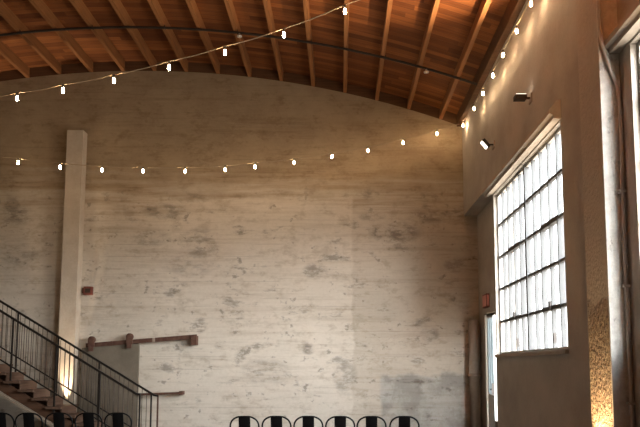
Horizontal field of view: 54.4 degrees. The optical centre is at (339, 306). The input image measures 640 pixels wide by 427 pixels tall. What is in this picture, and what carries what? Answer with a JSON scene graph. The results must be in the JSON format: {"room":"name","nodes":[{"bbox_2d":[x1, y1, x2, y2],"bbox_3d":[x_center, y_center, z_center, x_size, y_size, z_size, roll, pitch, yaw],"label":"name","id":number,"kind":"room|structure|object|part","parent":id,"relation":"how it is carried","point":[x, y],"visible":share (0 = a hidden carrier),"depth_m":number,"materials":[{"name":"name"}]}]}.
{"room":"warehouse event hall","nodes":[
{"label":"warehouse event hall","id":0,"kind":"room"},
{"bbox_2d":[0,71,480,426],"bbox_3d":[-4.840,-1.430,15.152,16.520,8.860,0.300,0,-5,0],"label":"wall","id":1,"kind":"structure","parent":0,"point":[324,287],"depth_m":15.01,"materials":[{"name":"concrete"}]},
{"bbox_2d":[0,156,77,168],"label":"string light","id":2,"kind":"object","parent":1,"relation":"hanging from","point":[0,156],"depth_m":13.13,"materials":[{"name":"beige"}]},
{"bbox_2d":[82,286,92,294],"bbox_3d":[-6.036,-0.387,14.863,0.255,0.200,0.098,0,-5,0],"label":"alarm box","id":3,"kind":"object","parent":1,"relation":"attached to","point":[86,290],"visible":1,"depth_m":14.82,"materials":[{"name":"paint"}]},
{"bbox_2d":[86,334,197,347],"bbox_3d":[-4.671,0.804,14.690,2.613,0.308,0.200,0,-5,0],"label":"door track","id":4,"kind":"object","parent":1,"relation":"attached to","point":[194,338],"visible":1,"depth_m":14.61,"materials":[{"name":"metal"}]},
{"bbox_2d":[80,333,139,426],"bbox_3d":[-5.405,1.776,14.555,1.341,2.323,0.165,0,-5,0],"label":"door","id":5,"kind":"structure","parent":4,"relation":"hanging from","point":[124,359],"depth_m":14.58,"materials":[{"name":"metal"}]},
{"bbox_2d":[138,391,184,395],"bbox_3d":[-4.202,2.022,14.584,1.077,0.107,0.180,0,-5,0],"label":"bar","id":6,"kind":"object","parent":1,"relation":"attached to","point":[179,392],"visible":0.83,"depth_m":14.51,"materials":[{"name":"metal"}]},
{"bbox_2d":[142,167,185,172],"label":"string light","id":7,"kind":"object","parent":1,"relation":"hanging from","point":[142,167],"depth_m":13.58,"materials":[{"name":"beige"}]},
{"bbox_2d":[208,165,234,170],"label":"string light","id":8,"kind":"object","parent":1,"relation":"hanging from","point":[225,165],"depth_m":13.82,"materials":[{"name":"beige"}]},
{"bbox_2d":[0,61,456,124],"bbox_3d":[-4.900,-5.257,15.463,15.800,1.682,0.200,0,-5,0],"label":"trim","id":9,"kind":"structure","parent":1,"relation":"attached to","point":[384,97],"depth_m":15.41,"materials":[{"name":"brown wood"}]},
{"bbox_2d":[239,162,264,167],"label":"string light","id":10,"kind":"object","parent":1,"relation":"hanging from","point":[254,162],"depth_m":13.98,"materials":[{"name":"beige"}]},
{"bbox_2d":[269,124,458,163],"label":"string light","id":11,"kind":"object","parent":1,"relation":"hanging from","point":[457,124],"depth_m":14.49,"materials":[{"name":"beige"}]},
{"bbox_2d":[468,320,480,426],"bbox_3d":[3.146,1.628,14.531,0.300,2.654,0.300,0,-5,0],"label":"downpipe","id":12,"kind":"object","parent":1,"relation":"attached to","point":[474,375],"visible":1,"depth_m":14.44,"materials":[{"name":"beige metal"}]},
{"bbox_2d":[0,0,509,113],"bbox_3d":[-4.970,-6.371,5.022,16.260,1.629,21.400,0,-5,0],"label":"ceiling","id":13,"kind":"structure","parent":0,"point":[454,19],"depth_m":13.48,"materials":[{"name":"brown wood"}]},
{"bbox_2d":[0,40,29,77],"bbox_3d":[-7.735,-6.790,5.061,0.094,0.272,20.800,0,-5,0],"label":"purlin","id":14,"kind":"object","parent":13,"relation":"attached to","point":[8,54],"visible":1,"depth_m":14.71,"materials":[{"name":"brown wood"}]},
{"bbox_2d":[0,0,60,73],"bbox_3d":[-6.949,-6.875,5.069,0.084,0.270,20.800,-2,-5,0],"label":"purlin","id":15,"kind":"object","parent":13,"relation":"attached to","point":[6,12],"visible":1,"depth_m":13.88,"materials":[{"name":"brown wood"}]},
{"bbox_2d":[29,0,92,71],"bbox_3d":[-6.162,-6.933,5.075,0.084,0.270,20.800,-1,-5,0],"label":"purlin","id":16,"kind":"object","parent":13,"relation":"attached to","point":[41,7],"visible":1,"depth_m":13.77,"materials":[{"name":"brown wood"}]},
{"bbox_2d":[69,0,124,70],"bbox_3d":[-5.376,-6.963,5.078,0.084,0.270,20.800,0,-5,0],"label":"purlin","id":17,"kind":"object","parent":13,"relation":"attached to","point":[79,5],"visible":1,"depth_m":13.85,"materials":[{"name":"brown wood"}]},
{"bbox_2d":[109,0,156,70],"bbox_3d":[-4.589,-6.966,5.078,0.084,0.270,20.800,0,-5,0],"label":"purlin","id":18,"kind":"object","parent":13,"relation":"attached to","point":[117,5],"visible":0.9,"depth_m":13.83,"materials":[{"name":"brown wood"}]},
{"bbox_2d":[147,0,187,71],"bbox_3d":[-3.803,-6.941,5.076,0.084,0.270,20.800,1,-5,0],"label":"purlin","id":19,"kind":"object","parent":13,"relation":"attached to","point":[155,6],"visible":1,"depth_m":13.76,"materials":[{"name":"brown wood"}]},
{"bbox_2d":[185,0,219,73],"bbox_3d":[-3.017,-6.890,5.071,0.084,0.270,20.800,1,-5,0],"label":"purlin","id":20,"kind":"object","parent":13,"relation":"attached to","point":[192,6],"visible":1,"depth_m":13.71,"materials":[{"name":"brown wood"}]},
{"bbox_2d":[224,0,251,76],"bbox_3d":[-2.230,-6.810,5.063,0.093,0.272,20.800,0,-5,0],"label":"purlin","id":21,"kind":"object","parent":13,"relation":"attached to","point":[229,5],"visible":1,"depth_m":13.59,"materials":[{"name":"brown wood"}]},
{"bbox_2d":[263,0,283,80],"bbox_3d":[-1.444,-6.703,5.053,0.096,0.273,20.800,0,-5,0],"label":"purlin","id":22,"kind":"object","parent":13,"relation":"attached to","point":[267,5],"visible":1,"depth_m":13.47,"materials":[{"name":"brown wood"}]},
{"bbox_2d":[303,0,314,85],"bbox_3d":[-0.657,-6.567,5.040,0.098,0.274,20.800,0,-5,0],"label":"purlin","id":23,"kind":"object","parent":13,"relation":"attached to","point":[305,2],"visible":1,"depth_m":13.21,"materials":[{"name":"brown wood"}]},
{"bbox_2d":[343,0,348,92],"bbox_3d":[0.129,-6.403,5.025,0.101,0.274,20.800,0,-5,0],"label":"purlin","id":24,"kind":"object","parent":13,"relation":"attached to","point":[346,16],"visible":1,"depth_m":13.07,"materials":[{"name":"brown wood"}]},
{"bbox_2d":[375,0,392,99],"bbox_3d":[0.916,-6.209,5.007,0.104,0.275,20.800,0,-5,0],"label":"purlin","id":25,"kind":"object","parent":13,"relation":"attached to","point":[389,2],"visible":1,"depth_m":12.71,"materials":[{"name":"brown wood"}]},
{"bbox_2d":[407,0,439,108],"bbox_3d":[1.702,-5.985,4.985,0.107,0.275,20.800,0,-5,0],"label":"purlin","id":26,"kind":"object","parent":13,"relation":"attached to","point":[435,3],"visible":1,"depth_m":12.47,"materials":[{"name":"brown wood"}]},
{"bbox_2d":[439,0,491,118],"bbox_3d":[2.489,-5.730,4.961,0.109,0.276,20.800,0,-5,0],"label":"purlin","id":27,"kind":"object","parent":13,"relation":"attached to","point":[482,10],"visible":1,"depth_m":12.14,"materials":[{"name":"brown wood"}]},
{"bbox_2d":[0,25,476,85],"bbox_3d":[-4.955,-5.312,13.311,15.675,1.492,0.108,0,-5,2],"label":"pipe","id":28,"kind":"object","parent":27,"relation":"attached to","point":[92,27],"visible":1,"depth_m":13.26,"materials":[{"name":"black metal"}]},
{"bbox_2d":[471,186,515,426],"bbox_3d":[3.290,0.193,13.406,0.260,5.300,2.870,0,-5,0],"label":"wall","id":29,"kind":"structure","parent":0,"point":[484,212],"depth_m":14.19,"materials":[{"name":"brown paint"}]},
{"bbox_2d":[482,293,489,307],"bbox_3d":[3.282,-0.135,13.998,0.076,0.300,0.385,0,-5,0],"label":"exit sign","id":30,"kind":"object","parent":29,"relation":"attached to","point":[485,298],"visible":1,"depth_m":13.87,"materials":[{"name":"paint"}]},
{"bbox_2d":[486,312,497,426],"bbox_3d":[3.342,1.494,13.625,0.105,2.730,0.990,0,-5,0],"label":"door","id":31,"kind":"structure","parent":29,"relation":"in","point":[490,318],"depth_m":13.75,"materials":[{"name":"grey paint"}]},
{"bbox_3d":[3.370,1.088,13.844,0.010,1.700,0.470,0,-5,0],"label":"frosted pane","id":32,"kind":"part","parent":31,"relation":"part of","materials":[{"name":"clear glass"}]},
{"bbox_2d":[462,0,639,426],"bbox_3d":[3.080,-1.843,4.594,0.160,7.694,20.800,0,-5,0],"label":"wall","id":33,"kind":"structure","parent":0,"point":[541,60],"depth_m":8.66,"materials":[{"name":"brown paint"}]},
{"bbox_2d":[0,0,358,100],"bbox_3d":[-4.827,-3.948,9.532,16.384,1.598,0.479,-1,-6,15],"label":"string light","id":34,"kind":"object","parent":33,"relation":"attached to","point":[344,5],"visible":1,"depth_m":8.88,"materials":[{"name":"beige"}]},
{"bbox_2d":[481,138,494,149],"bbox_3d":[2.875,-3.177,12.117,0.249,0.183,0.140,0,-5,0],"label":"wall lamp","id":35,"kind":"object","parent":33,"relation":"attached to","point":[484,142],"visible":1,"depth_m":12.06,"materials":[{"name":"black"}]},
{"bbox_2d":[457,0,525,126],"bbox_3d":[2.935,-5.552,4.944,0.130,0.285,20.800,0,-5,0],"label":"wall plate","id":36,"kind":"object","parent":33,"relation":"attached to","point":[514,7],"visible":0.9,"depth_m":11.89,"materials":[{"name":"brown wood"}]},
{"bbox_2d":[462,0,531,126],"bbox_3d":[2.879,-4.607,10.410,0.199,0.754,9.566,0,-5,0],"label":"string light","id":37,"kind":"object","parent":36,"relation":"hanging from","point":[530,1],"visible":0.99,"depth_m":10.90,"materials":[{"name":"beige"}]},
{"bbox_2d":[482,99,560,197],"bbox_3d":[2.920,-2.504,10.432,0.160,0.270,4.000,0,-5,0],"label":"trim","id":38,"kind":"structure","parent":33,"relation":"attached to","point":[552,116],"depth_m":9.65,"materials":[{"name":"concrete"}]},
{"bbox_2d":[513,93,531,104],"bbox_3d":[2.870,-3.271,9.768,0.260,0.140,0.140,0,-5,0],"label":"wall lamp","id":39,"kind":"object","parent":33,"relation":"attached to","point":[518,97],"visible":1,"depth_m":9.73,"materials":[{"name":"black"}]},
{"bbox_3d":[2.990,-3.271,9.768,0.020,0.140,0.140,0,-5,0],"label":"plate","id":40,"kind":"part","parent":39,"relation":"part of","materials":[{"name":"beige metal"}]},
{"bbox_2d":[494,127,568,356],"bbox_3d":[3.080,-0.786,10.169,0.260,3.160,3.760,0,-5,0],"label":"window","id":41,"kind":"structure","parent":33,"relation":"in","point":[526,252],"depth_m":10.02,"materials":[{"name":"glass"}]},
{"bbox_3d":[3.088,-0.435,10.879,0.087,1.309,0.780,0,-5,0],"label":"vent sash","id":42,"kind":"part","parent":41,"relation":"part of","materials":[{"name":"glass"}]},
{"bbox_3d":[3.080,0.762,10.023,0.260,0.050,3.760,0,-5,0],"label":"sill","id":43,"kind":"part","parent":41,"relation":"part of","materials":[{"name":"concrete"}]},
{"bbox_3d":[3.088,-0.609,9.037,0.087,1.309,0.780,0,-5,0],"label":"vent sash","id":44,"kind":"part","parent":41,"relation":"part of","materials":[{"name":"glass"}]},
{"bbox_2d":[576,0,634,426],"bbox_3d":[2.893,-1.468,6.881,0.215,7.378,0.615,0,-5,0],"label":"pilaster","id":45,"kind":"object","parent":33,"relation":"attached to","point":[599,118],"visible":0.83,"depth_m":6.68,"materials":[{"name":"paint"}]},
{"bbox_2d":[597,0,635,426],"bbox_3d":[2.886,-1.486,6.545,0.217,7.350,0.058,0,-5,0],"label":"conduit","id":46,"kind":"object","parent":45,"relation":"attached to","point":[622,191],"visible":1,"depth_m":6.48,"materials":[{"name":"grey metal"}]},
{"bbox_2d":[604,0,639,53],"bbox_3d":[2.920,-3.047,4.693,0.160,0.270,4.070,0,-5,0],"label":"trim","id":47,"kind":"structure","parent":33,"relation":"attached to","point":[625,31],"depth_m":6.32,"materials":[{"name":"concrete"}]},
{"bbox_2d":[637,40,639,349],"bbox_3d":[3.080,-1.332,4.395,0.260,3.160,3.860,0,-5,0],"label":"window","id":48,"kind":"structure","parent":33,"relation":"in","point":[638,43],"depth_m":6.38,"materials":[{"name":"metal"}]},
{"bbox_3d":[-4.840,2.087,4.222,16.520,0.200,21.400,0,-5,0],"label":"floor","id":49,"kind":"structure","parent":0,"visible":0},
{"bbox_2d":[0,412,14,426],"bbox_3d":[-5.295,2.091,9.870,0.443,0.861,0.481,0,-5,0],"label":"metal chair","id":50,"kind":"object","parent":49,"relation":"on","point":[2,414],"visible":1,"depth_m":9.69,"materials":[{"name":"black paint"}]},
{"bbox_3d":[-5.294,1.857,9.701,0.168,0.408,0.100,0,-5,0],"label":"backrest","id":51,"kind":"part","parent":50,"relation":"part of","materials":[{"name":"black paint"}]},
{"bbox_2d":[15,412,42,426],"bbox_3d":[-4.844,2.089,9.858,0.443,0.861,0.481,0,-5,0],"label":"metal chair","id":52,"kind":"object","parent":49,"relation":"on","point":[28,417],"visible":1,"depth_m":9.67,"materials":[{"name":"black paint"}]},
{"bbox_3d":[-4.845,1.856,9.689,0.168,0.408,0.100,0,-5,0],"label":"backrest","id":53,"kind":"part","parent":52,"relation":"part of","materials":[{"name":"black paint"}]},
{"bbox_2d":[45,412,72,426],"bbox_3d":[-4.389,2.091,9.879,0.443,0.861,0.481,0,-5,-1],"label":"metal chair","id":54,"kind":"object","parent":49,"relation":"on","point":[58,417],"visible":1,"depth_m":9.69,"materials":[{"name":"black paint"}]},
{"bbox_3d":[-4.387,1.858,9.709,0.168,0.408,0.100,0,-5,-1],"label":"backrest","id":55,"kind":"part","parent":54,"relation":"part of","materials":[{"name":"black paint"}]},
{"bbox_2d":[57,130,86,411],"bbox_3d":[-6.392,-0.654,14.802,0.394,7.248,0.250,0,-5,0],"label":"concrete column","id":56,"kind":"structure","parent":49,"relation":"on","point":[76,149],"depth_m":14.76,"materials":[{"name":"beige concrete"}]},
{"bbox_2d":[0,300,158,426],"bbox_3d":[-7.778,0.782,13.737,7.351,4.410,1.010,0,-5,0],"label":"staircase","id":57,"kind":"structure","parent":49,"relation":"on","point":[13,384],"depth_m":13.31,"materials":[{"name":"metal"}]},
{"bbox_3d":[-7.001,0.960,13.269,0.032,1.420,0.032,0,-5,0],"label":"post","id":58,"kind":"part","parent":57,"relation":"part of","materials":[{"name":"black metal"}]},
{"bbox_3d":[-7.370,0.826,14.185,0.032,1.420,0.032,0,-5,0],"label":"post","id":59,"kind":"part","parent":57,"relation":"part of","materials":[{"name":"black metal"}]},
{"bbox_3d":[-6.051,1.522,13.215,0.032,1.420,0.032,0,-5,0],"label":"post","id":60,"kind":"part","parent":57,"relation":"part of","materials":[{"name":"black metal"}]},
{"bbox_3d":[-7.081,1.215,13.244,5.560,3.312,0.025,0,-5,0],"label":"rail","id":61,"kind":"part","parent":57,"relation":"part of","materials":[{"name":"black metal"}]},
{"bbox_3d":[-6.420,1.389,14.132,0.032,1.420,0.032,0,-5,0],"label":"post","id":62,"kind":"part","parent":57,"relation":"part of","materials":[{"name":"black metal"}]},
{"bbox_3d":[-7.021,1.335,14.137,5.680,3.384,0.025,0,-5,0],"label":"rail","id":63,"kind":"part","parent":57,"relation":"part of","materials":[{"name":"black metal"}]},
{"bbox_3d":[-7.045,0.211,13.339,5.640,3.348,0.042,0,-5,0],"label":"railing","id":64,"kind":"part","parent":57,"relation":"part of","materials":[{"name":"black metal"}]},
{"bbox_3d":[-5.470,1.951,14.079,0.032,1.420,0.032,0,-5,0],"label":"post","id":65,"kind":"part","parent":57,"relation":"part of","materials":[{"name":"black metal"}]},
{"bbox_3d":[-5.101,2.085,13.162,0.032,1.420,0.032,0,-5,0],"label":"post","id":66,"kind":"part","parent":57,"relation":"part of","materials":[{"name":"black metal"}]},
{"bbox_3d":[-4.239,2.325,13.139,0.032,1.004,0.032,0,-5,0],"label":"post","id":67,"kind":"part","parent":57,"relation":"part of","materials":[{"name":"black metal"}]},
{"bbox_3d":[-4.269,2.445,14.032,0.032,0.932,0.032,0,-5,0],"label":"post","id":68,"kind":"part","parent":57,"relation":"part of","materials":[{"name":"black metal"}]},
{"bbox_3d":[-4.119,2.445,14.032,0.032,0.932,0.032,0,-5,0],"label":"post","id":69,"kind":"part","parent":57,"relation":"part of","materials":[{"name":"metal"}]},
{"bbox_2d":[74,412,102,426],"bbox_3d":[-3.922,2.091,9.877,0.443,0.861,0.481,0,-5,0],"label":"metal chair","id":70,"kind":"object","parent":49,"relation":"on","point":[88,417],"visible":1,"depth_m":9.69,"materials":[{"name":"black paint"}]},
{"bbox_3d":[-3.922,1.858,9.707,0.168,0.408,0.100,0,-5,0],"label":"backrest","id":71,"kind":"part","parent":70,"relation":"part of","materials":[{"name":"black paint"}]},
{"bbox_2d":[104,412,131,426],"bbox_3d":[-3.466,2.093,9.892,0.443,0.861,0.481,0,-5,1],"label":"metal chair","id":72,"kind":"object","parent":49,"relation":"on","point":[118,420],"visible":1,"depth_m":9.71,"materials":[{"name":"black paint"}]},
{"bbox_3d":[-3.468,1.859,9.723,0.168,0.408,0.100,0,-5,1],"label":"backrest","id":73,"kind":"part","parent":72,"relation":"part of","materials":[{"name":"black paint"}]},
{"bbox_2d":[229,416,259,426],"bbox_3d":[-1.381,2.029,9.219,0.443,0.861,0.481,0,-5,2],"label":"metal chair","id":74,"kind":"object","parent":49,"relation":"on","point":[244,421],"visible":1,"depth_m":9.03,"materials":[{"name":"black paint"}]},
{"bbox_3d":[-1.388,1.796,9.050,0.168,0.408,0.100,0,-5,2],"label":"backrest","id":75,"kind":"part","parent":74,"relation":"part of","materials":[{"name":"black paint"}]},
{"bbox_2d":[261,416,291,426],"bbox_3d":[-0.916,2.030,9.232,0.443,0.861,0.481,0,-5,2],"label":"metal chair","id":76,"kind":"object","parent":49,"relation":"on","point":[276,421],"visible":1,"depth_m":9.04,"materials":[{"name":"black paint"}]},
{"bbox_3d":[-0.925,1.797,9.063,0.168,0.408,0.100,0,-5,2],"label":"backrest","id":77,"kind":"part","parent":76,"relation":"part of","materials":[{"name":"black paint"}]},
{"bbox_2d":[293,416,323,426],"bbox_3d":[-0.458,2.030,9.228,0.443,0.861,0.481,0,-5,1],"label":"metal chair","id":78,"kind":"object","parent":49,"relation":"on","point":[308,421],"visible":1,"depth_m":9.04,"materials":[{"name":"black paint"}]},
{"bbox_3d":[-0.461,1.796,9.059,0.168,0.408,0.100,0,-5,1],"label":"backrest","id":79,"kind":"part","parent":78,"relation":"part of","materials":[{"name":"black paint"}]},
{"bbox_2d":[325,416,354,426],"bbox_3d":[0.003,2.028,9.209,0.443,0.861,0.481,0,-5,0],"label":"metal chair","id":80,"kind":"object","parent":49,"relation":"on","point":[339,421],"visible":1,"depth_m":9.02,"materials":[{"name":"black paint"}]},
{"bbox_3d":[0.003,1.795,9.040,0.168,0.408,0.100,0,-5,0],"label":"backrest","id":81,"kind":"part","parent":80,"relation":"part of","materials":[{"name":"black paint"}]},
{"bbox_2d":[356,416,386,426],"bbox_3d":[0.459,2.028,9.208,0.443,0.861,0.481,0,-5,0],"label":"metal chair","id":82,"kind":"object","parent":49,"relation":"on","point":[371,421],"visible":1,"depth_m":9.02,"materials":[{"name":"black paint"}]},
{"bbox_3d":[0.458,1.795,9.039,0.168,0.408,0.100,0,-5,0],"label":"backrest","id":83,"kind":"part","parent":82,"relation":"part of","materials":[{"name":"black paint"}]},
{"bbox_2d":[389,416,419,426],"bbox_3d":[0.944,2.028,9.209,0.443,0.861,0.481,0,-5,2],"label":"metal chair","id":84,"kind":"object","parent":49,"relation":"on","point":[404,421],"visible":1,"depth_m":9.02,"materials":[{"name":"black paint"}]},
{"bbox_3d":[0.936,1.795,9.040,0.168,0.408,0.100,0,-5,2],"label":"backrest","id":85,"kind":"part","parent":84,"relation":"part of","materials":[{"name":"black paint"}]}
]}

